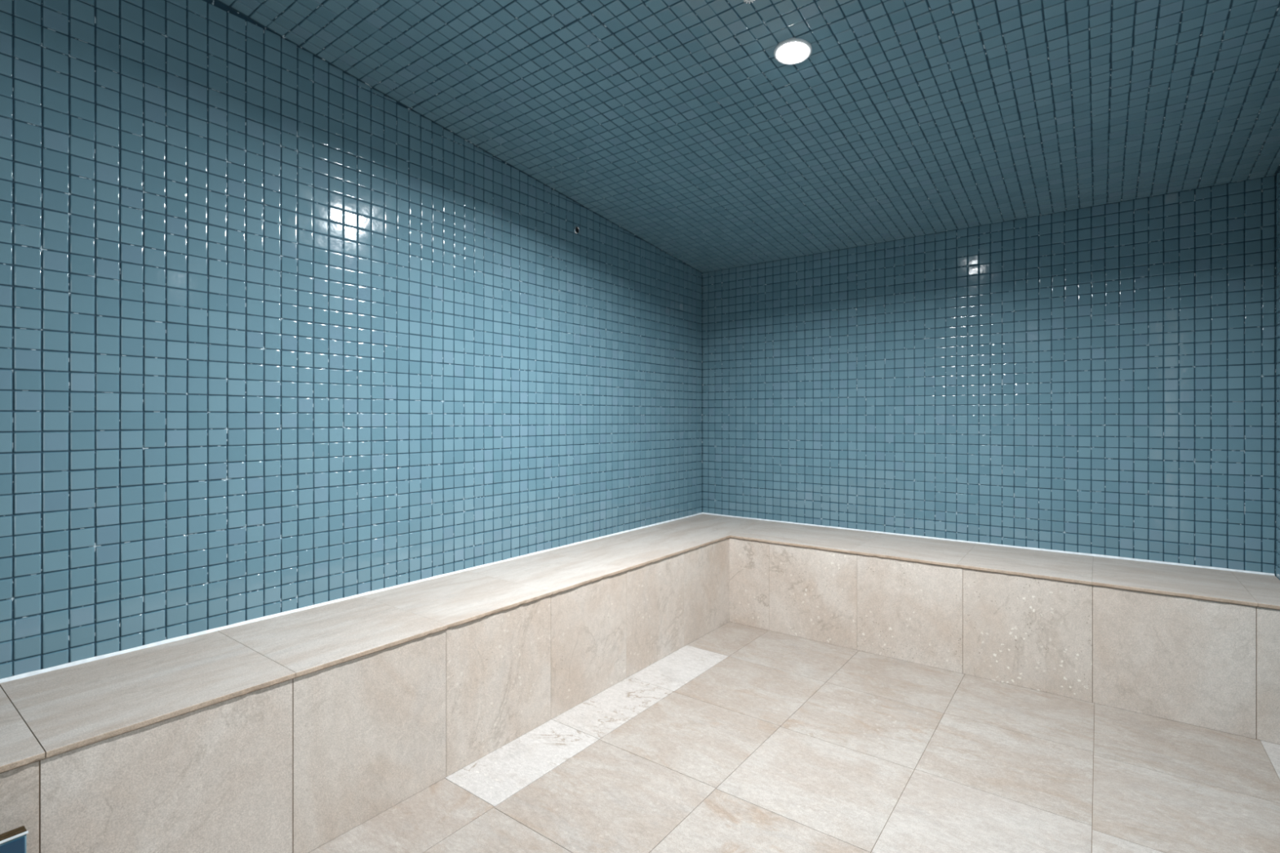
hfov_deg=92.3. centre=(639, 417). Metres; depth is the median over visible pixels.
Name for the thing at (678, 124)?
ceiling
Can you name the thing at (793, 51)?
recessed light
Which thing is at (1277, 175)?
wall
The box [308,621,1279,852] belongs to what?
floor
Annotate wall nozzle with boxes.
[573,226,579,234]
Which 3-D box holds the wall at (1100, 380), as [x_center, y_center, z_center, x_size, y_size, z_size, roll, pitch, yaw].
[1.519,-0.177,3.320,2.914,2.560,0.120,0,0,37]
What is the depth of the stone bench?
2.11 m
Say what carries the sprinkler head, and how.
attached to the ceiling
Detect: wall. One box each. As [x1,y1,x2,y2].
[0,0,702,679]
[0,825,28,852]
[702,175,1276,576]
[1275,169,1279,579]
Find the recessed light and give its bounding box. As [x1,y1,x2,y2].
[773,37,812,65]
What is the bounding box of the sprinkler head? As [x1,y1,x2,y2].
[742,0,755,4]
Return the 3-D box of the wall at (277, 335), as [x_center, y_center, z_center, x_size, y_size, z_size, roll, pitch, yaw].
[-0.923,-0.177,2.387,0.120,2.560,4.300,0,0,37]
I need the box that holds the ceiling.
[216,0,1279,273]
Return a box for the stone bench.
[0,512,1279,852]
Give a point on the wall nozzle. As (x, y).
(576, 229)

